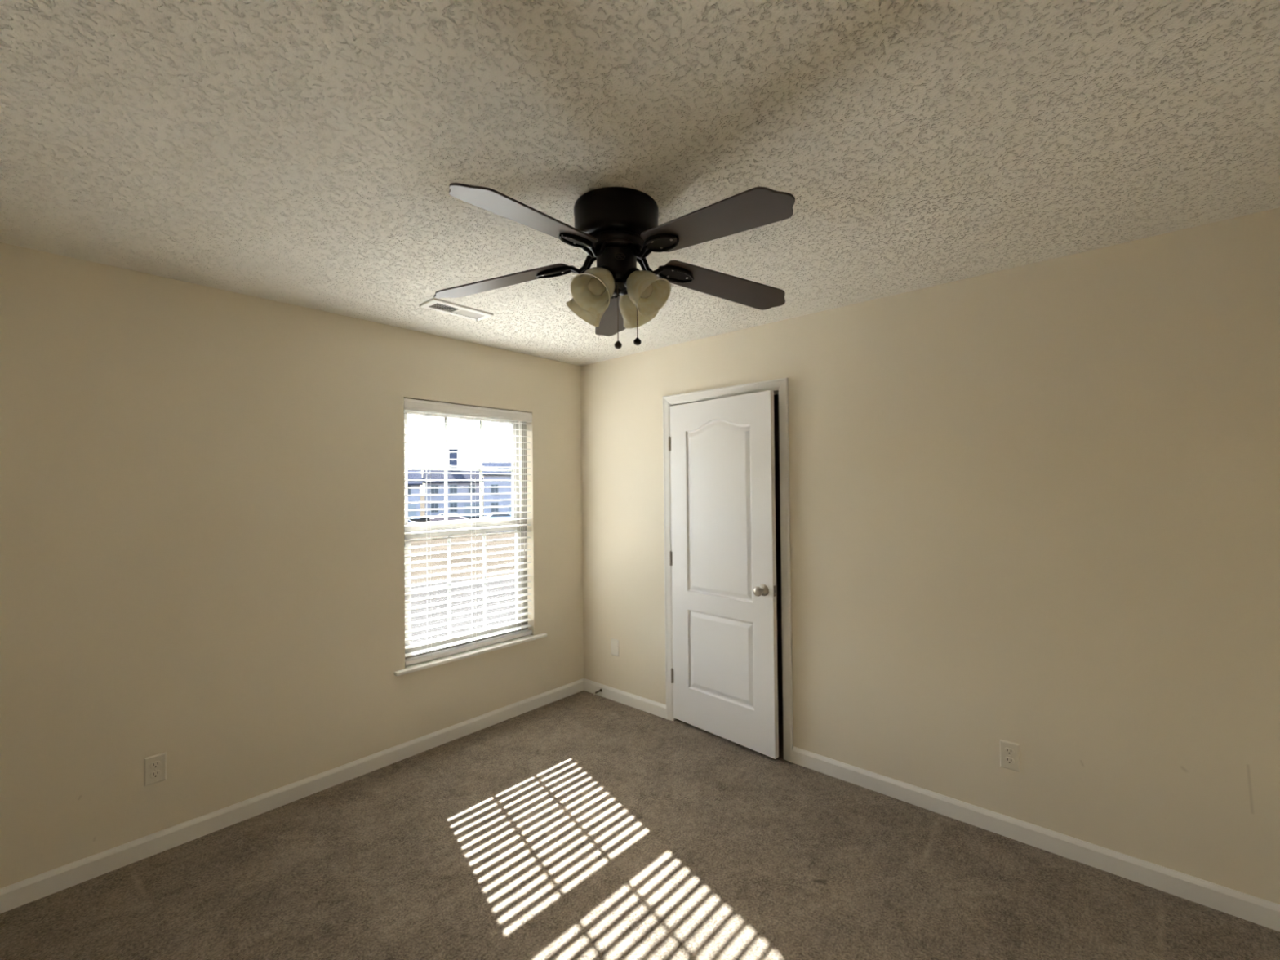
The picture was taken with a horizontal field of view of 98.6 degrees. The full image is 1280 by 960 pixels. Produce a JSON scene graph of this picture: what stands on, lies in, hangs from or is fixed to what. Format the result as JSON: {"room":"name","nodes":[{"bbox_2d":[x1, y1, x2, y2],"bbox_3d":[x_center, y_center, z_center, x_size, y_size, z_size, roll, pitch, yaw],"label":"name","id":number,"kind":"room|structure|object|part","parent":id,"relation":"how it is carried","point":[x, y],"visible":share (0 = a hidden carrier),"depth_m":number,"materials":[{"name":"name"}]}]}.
{"room":"empty bedroom","nodes":[
{"label":"empty bedroom","id":0,"kind":"room"},
{"bbox_2d":[0,242,583,888],"bbox_3d":[-1.673,0.411,2.871,0.150,2.560,3.570,-1,-1,41],"label":"wall","id":1,"kind":"structure","parent":0,"point":[202,552],"depth_m":2.47,"materials":[{"name":"beige paint"}]},
{"bbox_2d":[143,751,166,786],"bbox_3d":[-2.039,1.218,2.318,0.008,0.117,0.072,-1,-1,41],"label":"wall outlet","id":2,"kind":"object","parent":1,"relation":"attached to","point":[155,766],"visible":1,"depth_m":2.31,"materials":[{"name":"beige plastic"}]},
{"bbox_2d":[150,760,160,768],"bbox_3d":[-2.037,1.198,2.316,0.002,0.027,0.034,-1,-1,41],"label":"receptacle","id":3,"kind":"object","parent":2,"relation":"attached to","point":[153,764],"depth_m":2.32,"materials":[{"name":"beige plastic"}]},
{"bbox_2d":[150,769,160,777],"bbox_3d":[-2.037,1.237,2.316,0.002,0.027,0.034,-1,-1,41],"label":"receptacle","id":4,"kind":"object","parent":2,"relation":"attached to","point":[153,773],"depth_m":2.31,"materials":[{"name":"beige plastic"}]},
{"bbox_2d":[0,678,584,913],"bbox_3d":[-1.550,1.528,2.858,0.014,0.084,3.420,-1,-1,41],"label":"baseboard","id":5,"kind":"structure","parent":1,"relation":"attached to","point":[20,893],"depth_m":2.53,"materials":[{"name":"white paint"}]},
{"bbox_2d":[404,409,528,659],"bbox_3d":[-1.119,0.302,3.544,0.088,1.545,0.907,-1,-1,41],"label":"window","id":6,"kind":"structure","parent":1,"relation":"in","point":[522,433],"depth_m":3.61,"materials":[{"name":"white vinyl"},{"name":"glass"}]},
{"bbox_2d":[407,417,512,520],"bbox_3d":[-1.139,-0.069,3.559,0.008,0.652,0.755,-1,-1,41],"label":"grille","id":7,"kind":"object","parent":6,"relation":"attached to","point":[445,468],"depth_m":3.63,"materials":[{"name":"grey plastic"}]},
{"bbox_3d":[-1.137,-0.061,3.562,0.030,0.740,0.829,-1,-1,41],"label":"sash","id":8,"kind":"part","parent":6,"relation":"part of","materials":[{"name":"clear plastic"}]},
{"bbox_3d":[-1.104,0.663,3.529,0.030,0.729,0.829,-1,-1,41],"label":"sash","id":9,"kind":"part","parent":6,"relation":"part of","materials":[{"name":"clear plastic"}]},
{"bbox_2d":[411,532,515,635],"bbox_3d":[-1.106,0.657,3.527,0.008,0.627,0.755,-1,-1,41],"label":"grille","id":10,"kind":"object","parent":6,"relation":"attached to","point":[428,535],"depth_m":3.47,"materials":[{"name":"grey plastic"}]},
{"bbox_2d":[404,398,532,666],"bbox_3d":[-1.062,0.297,3.494,0.064,1.531,0.904,-1,-1,41],"label":"window blind","id":11,"kind":"object","parent":6,"relation":"attached to","point":[415,405],"visible":0.85,"depth_m":3.45,"materials":[{"name":"white plastic"}]},
{"bbox_3d":[-1.258,0.312,3.281,0.051,1.479,0.002,-1,-1,41],"label":"ladder cord","id":12,"kind":"part","parent":11,"relation":"part of","materials":[{"name":"white fabric"}]},
{"bbox_3d":[-1.058,1.050,3.488,0.052,0.025,0.893,-1,-1,41],"label":"rail","id":13,"kind":"part","parent":11,"relation":"part of","materials":[{"name":"white plastic"}]},
{"bbox_3d":[-1.059,0.313,3.506,0.051,1.479,0.002,-1,-1,41],"label":"ladder cord","id":14,"kind":"part","parent":11,"relation":"part of","materials":[{"name":"white fabric"}]},
{"bbox_3d":[-0.832,0.315,3.762,0.051,1.479,0.002,-1,-1,41],"label":"ladder cord","id":15,"kind":"part","parent":11,"relation":"part of","materials":[{"name":"white fabric"}]},
{"bbox_3d":[-0.790,0.053,3.767,0.002,0.901,0.014,-1,-1,41],"label":"lift cord","id":16,"kind":"part","parent":11,"relation":"part of","materials":[{"name":"white fabric"}]},
{"bbox_2d":[394,633,546,675],"bbox_3d":[-1.036,1.083,3.483,0.106,0.020,1.060,-1,-1,41],"label":"window sill","id":17,"kind":"structure","parent":1,"relation":"attached to","point":[444,660],"depth_m":3.40,"materials":[{"name":"white paint"}]},
{"bbox_2d":[0,0,1279,365],"bbox_3d":[0.072,-0.960,1.934,4.050,0.120,4.470,-1,-1,41],"label":"ceiling","id":18,"kind":"structure","parent":0,"point":[308,153],"depth_m":1.45,"materials":[{"name":"white paint"}]},
{"bbox_2d":[419,297,493,321],"bbox_3d":[-0.939,-0.863,2.833,0.146,0.028,0.332,-1,-1,41],"label":"ceiling vent","id":19,"kind":"object","parent":18,"relation":"in","point":[436,304],"visible":1,"depth_m":2.82,"materials":[{"name":"white metal"}]},
{"bbox_2d":[434,182,795,348],"bbox_3d":[-0.067,-0.664,1.784,1.268,0.472,1.276,-1,-1,41],"label":"ceiling fan","id":20,"kind":"object","parent":18,"relation":"hanging from","point":[618,228],"visible":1,"depth_m":1.73,"materials":[{"name":"brown wood"}]},
{"bbox_3d":[-0.489,-0.691,1.921,0.509,0.081,0.139,-1,-1,14],"label":"blade","id":21,"kind":"part","parent":20,"relation":"part of","materials":[{"name":"brown wood"}]},
{"bbox_3d":[-0.298,-0.699,1.468,0.139,0.081,0.509,-1,-1,30],"label":"blade","id":22,"kind":"part","parent":20,"relation":"part of","materials":[{"name":"brown wood"}]},
{"bbox_3d":[-0.177,-0.600,1.888,0.150,0.150,0.134,-1,-1,41],"label":"lamp shade","id":23,"kind":"part","parent":20,"relation":"part of","materials":[{"name":"white glass"}]},
{"bbox_3d":[-0.137,-0.603,1.726,0.134,0.150,0.150,-1,-1,41],"label":"lamp shade","id":24,"kind":"part","parent":20,"relation":"part of","materials":[{"name":"white glass"}]},
{"bbox_3d":[-0.129,-0.622,1.744,0.057,0.076,0.076,-1,-1,41],"label":"light bulb","id":25,"kind":"part","parent":20,"relation":"part of","materials":[{"name":"beige glass"}]},
{"bbox_3d":[-0.117,-0.691,2.249,0.139,0.081,0.509,-1,-1,-4],"label":"blade","id":26,"kind":"part","parent":20,"relation":"part of","materials":[{"name":"brown wood"}]},
{"bbox_3d":[-0.073,-0.549,1.797,0.003,0.195,0.003,-1,-1,41],"label":"pull chain","id":27,"kind":"part","parent":20,"relation":"part of","materials":[{"name":"brown metal"}]},
{"bbox_3d":[-0.071,-0.440,1.795,0.025,0.026,0.025,-1,-1,41],"label":"pull knob","id":28,"kind":"part","parent":20,"relation":"part of","materials":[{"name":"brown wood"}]},
{"bbox_3d":[-0.010,-0.578,1.837,0.003,0.209,0.003,-1,-1,41],"label":"pull chain","id":29,"kind":"part","parent":20,"relation":"part of","materials":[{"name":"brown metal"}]},
{"bbox_3d":[-0.009,-0.462,1.836,0.026,0.026,0.026,-1,-1,41],"label":"pull knob","id":30,"kind":"part","parent":20,"relation":"part of","materials":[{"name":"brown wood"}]},
{"bbox_3d":[-0.016,-0.602,1.928,0.134,0.150,0.150,-1,-1,41],"label":"lamp shade","id":31,"kind":"part","parent":20,"relation":"part of","materials":[{"name":"white glass"}]},
{"bbox_3d":[0.007,-0.623,1.775,0.076,0.076,0.057,-1,-1,41],"label":"light bulb","id":32,"kind":"part","parent":20,"relation":"part of","materials":[{"name":"beige glass"}]},
{"bbox_3d":[0.025,-0.604,1.767,0.150,0.150,0.134,-1,-1,41],"label":"lamp shade","id":33,"kind":"part","parent":20,"relation":"part of","materials":[{"name":"white glass"}]},
{"bbox_3d":[0.197,-0.704,1.507,0.139,0.081,0.509,0,-1,-42],"label":"blade","id":34,"kind":"part","parent":20,"relation":"part of","materials":[{"name":"brown wood"}]},
{"bbox_3d":[0.313,-0.699,1.990,0.509,0.081,0.139,0,-1,-24],"label":"blade","id":35,"kind":"part","parent":20,"relation":"part of","materials":[{"name":"brown wood"}]},
{"bbox_2d":[0,690,1279,959],"bbox_3d":[-0.144,1.597,1.513,3.900,0.120,3.570,-1,-1,41],"label":"floor","id":36,"kind":"structure","parent":0,"point":[581,825],"depth_m":2.13,"materials":[{"name":"beige carpet"}]},
{"bbox_2d":[581,207,1279,904],"bbox_3d":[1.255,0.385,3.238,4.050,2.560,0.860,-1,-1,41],"label":"wall","id":37,"kind":"structure","parent":0,"point":[1035,507],"depth_m":2.31,"materials":[{"name":"beige paint"}]},
{"bbox_2d":[592,688,602,695],"bbox_3d":[-0.308,1.529,3.971,0.022,0.026,0.078,-1,-1,41],"label":"door stop","id":38,"kind":"object","parent":37,"relation":"attached to","point":[600,690],"visible":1,"depth_m":3.97,"materials":[{"name":"grey metal"}]},
{"bbox_2d":[611,638,618,656],"bbox_3d":[-0.180,1.194,3.925,0.072,0.117,0.007,-1,-1,41],"label":"blank wall plate","id":39,"kind":"object","parent":37,"relation":"attached to","point":[615,642],"visible":1,"depth_m":3.92,"materials":[{"name":"white plastic"}]},
{"bbox_2d":[583,678,666,719],"bbox_3d":[-0.120,1.526,3.866,0.792,0.084,0.014,-1,-1,41],"label":"baseboard","id":40,"kind":"structure","parent":37,"relation":"attached to","point":[628,699],"depth_m":3.83,"materials":[{"name":"white paint"}]},
{"bbox_2d":[668,390,778,759],"bbox_3d":[0.453,0.522,3.290,0.108,2.020,0.784,0,-1,-43],"label":"door","id":41,"kind":"structure","parent":37,"relation":"in","point":[722,557],"depth_m":3.26,"materials":[{"name":"white paint"}]},
{"bbox_3d":[0.662,0.613,3.042,0.072,0.065,0.065,0,-1,-43],"label":"knob","id":42,"kind":"part","parent":41,"relation":"part of","materials":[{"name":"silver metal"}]},
{"bbox_3d":[0.743,0.612,3.035,0.023,0.058,0.001,0,-1,-43],"label":"latch plate","id":43,"kind":"part","parent":41,"relation":"part of","materials":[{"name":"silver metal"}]},
{"bbox_2d":[662,377,793,762],"bbox_3d":[0.534,0.499,3.368,0.883,2.112,0.137,-1,-1,41],"label":"door frame","id":44,"kind":"structure","parent":37,"relation":"attached to","point":[780,386],"depth_m":3.07,"materials":[{"name":"white paint"}]},
{"bbox_2d":[999,739,1019,772],"bbox_3d":[1.585,1.183,2.363,0.072,0.117,0.008,-1,-1,41],"label":"wall outlet","id":45,"kind":"object","parent":37,"relation":"attached to","point":[1009,751],"visible":1,"depth_m":2.36,"materials":[{"name":"beige plastic"}]},
{"bbox_2d":[1004,747,1013,755],"bbox_3d":[1.583,1.164,2.361,0.034,0.027,0.002,-1,-1,41],"label":"receptacle","id":46,"kind":"object","parent":45,"relation":"attached to","point":[1008,751],"depth_m":2.36,"materials":[{"name":"grey plastic"}]},
{"bbox_2d":[1004,756,1013,764],"bbox_3d":[1.584,1.203,2.361,0.034,0.027,0.002,-1,-1,41],"label":"receptacle","id":47,"kind":"object","parent":45,"relation":"attached to","point":[1008,760],"depth_m":2.36,"materials":[{"name":"grey plastic"}]},
{"bbox_2d":[791,746,1279,931],"bbox_3d":[1.610,1.488,2.337,2.060,0.084,0.014,-1,-1,41],"label":"baseboard","id":48,"kind":"structure","parent":37,"relation":"attached to","point":[1266,913],"depth_m":2.23,"materials":[{"name":"white paint"}]},
{"label":"outside","id":49,"kind":"structure","parent":0,"visible":0},
{"bbox_2d":[408,494,515,583],"bbox_3d":[-134.893,8.369,169.755,418.950,0.500,570.000,-1,-1,41],"label":"ground","id":50,"kind":"structure","parent":49,"point":[432,542],"depth_m":37.08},
{"bbox_2d":[407,470,422,519],"bbox_3d":[-38.593,2.210,86.234,8.200,7.600,10.000,0,-1,-24],"label":"house","id":51,"kind":"structure","parent":50,"relation":"on","point":[411,476],"depth_m":83.39,"materials":[{"name":"blue"}]},
{"bbox_3d":[-35.066,1.529,82.876,1.000,1.400,0.027,0,-1,-24],"label":"pane","id":52,"kind":"part","parent":51,"relation":"part of","materials":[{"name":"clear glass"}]},
{"bbox_2d":[429,513,468,521],"bbox_3d":[-23.860,4.903,68.918,4.483,1.450,1.840,0,-1,-16],"label":"car","id":53,"kind":"object","parent":50,"relation":"on","point":[449,518],"visible":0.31,"depth_m":68.09,"materials":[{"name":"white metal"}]},
{"bbox_2d":[422,448,483,518],"bbox_3d":[-30.965,0.434,91.403,9.200,11.130,10.000,0,-1,-19],"label":"house","id":54,"kind":"structure","parent":50,"relation":"on","point":[451,455],"depth_m":87.46,"materials":[{"name":"blue"}]},
{"bbox_3d":[-32.156,1.543,86.212,1.000,1.400,0.027,0,-1,-19],"label":"pane","id":55,"kind":"part","parent":54,"relation":"part of","materials":[{"name":"clear glass"}]},
{"bbox_3d":[-32.127,4.343,86.174,1.000,1.400,0.027,0,-1,-19],"label":"pane","id":56,"kind":"part","parent":54,"relation":"part of","materials":[{"name":"clear glass"}]},
{"bbox_3d":[-29.504,1.527,87.110,1.000,1.400,0.027,0,-1,-19],"label":"pane","id":57,"kind":"part","parent":54,"relation":"part of","materials":[{"name":"clear glass"}]},
{"bbox_3d":[-29.475,4.327,87.073,1.000,1.400,0.027,0,-1,-19],"label":"pane","id":58,"kind":"part","parent":54,"relation":"part of","materials":[{"name":"clear glass"}]},
{"bbox_3d":[-26.852,1.512,88.008,1.000,1.400,0.027,0,-1,-19],"label":"pane","id":59,"kind":"part","parent":54,"relation":"part of","materials":[{"name":"clear glass"}]},
{"bbox_2d":[482,462,511,516],"bbox_3d":[-21.921,1.485,89.853,7.400,8.800,10.000,0,-1,-14],"label":"house","id":60,"kind":"structure","parent":50,"relation":"on","point":[486,477],"depth_m":85.27,"materials":[{"name":"blue"}]},
{"bbox_3d":[-22.454,1.427,85.074,1.000,1.400,0.027,0,-1,-14],"label":"pane","id":61,"kind":"part","parent":60,"relation":"part of","materials":[{"name":"clear glass"}]},
{"bbox_3d":[-22.425,4.227,85.037,1.000,1.400,0.027,0,-1,-14],"label":"pane","id":62,"kind":"part","parent":60,"relation":"part of","materials":[{"name":"clear glass"}]},
{"bbox_2d":[483,512,511,518],"bbox_3d":[-17.514,4.848,69.769,4.483,1.450,1.840,0,-1,-18],"label":"car","id":63,"kind":"object","parent":50,"relation":"on","point":[492,516],"visible":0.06,"depth_m":68.81,"materials":[{"name":"grey paint"}]},
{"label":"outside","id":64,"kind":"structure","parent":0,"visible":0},
{"bbox_2d":[410,578,515,643],"bbox_3d":[-5.771,4.740,17.315,20.521,0.028,19.734,0,-1,-19],"label":"path","id":65,"kind":"structure","parent":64,"point":[511,580],"depth_m":20.73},
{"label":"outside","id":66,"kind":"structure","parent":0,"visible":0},
{"bbox_2d":[485,529,514,533],"bbox_3d":[-20.239,5.463,60.526,50.619,0.028,11.277,0,-1,-19],"label":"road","id":67,"kind":"structure","parent":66,"point":[513,530],"depth_m":56.79,"materials":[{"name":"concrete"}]}
]}

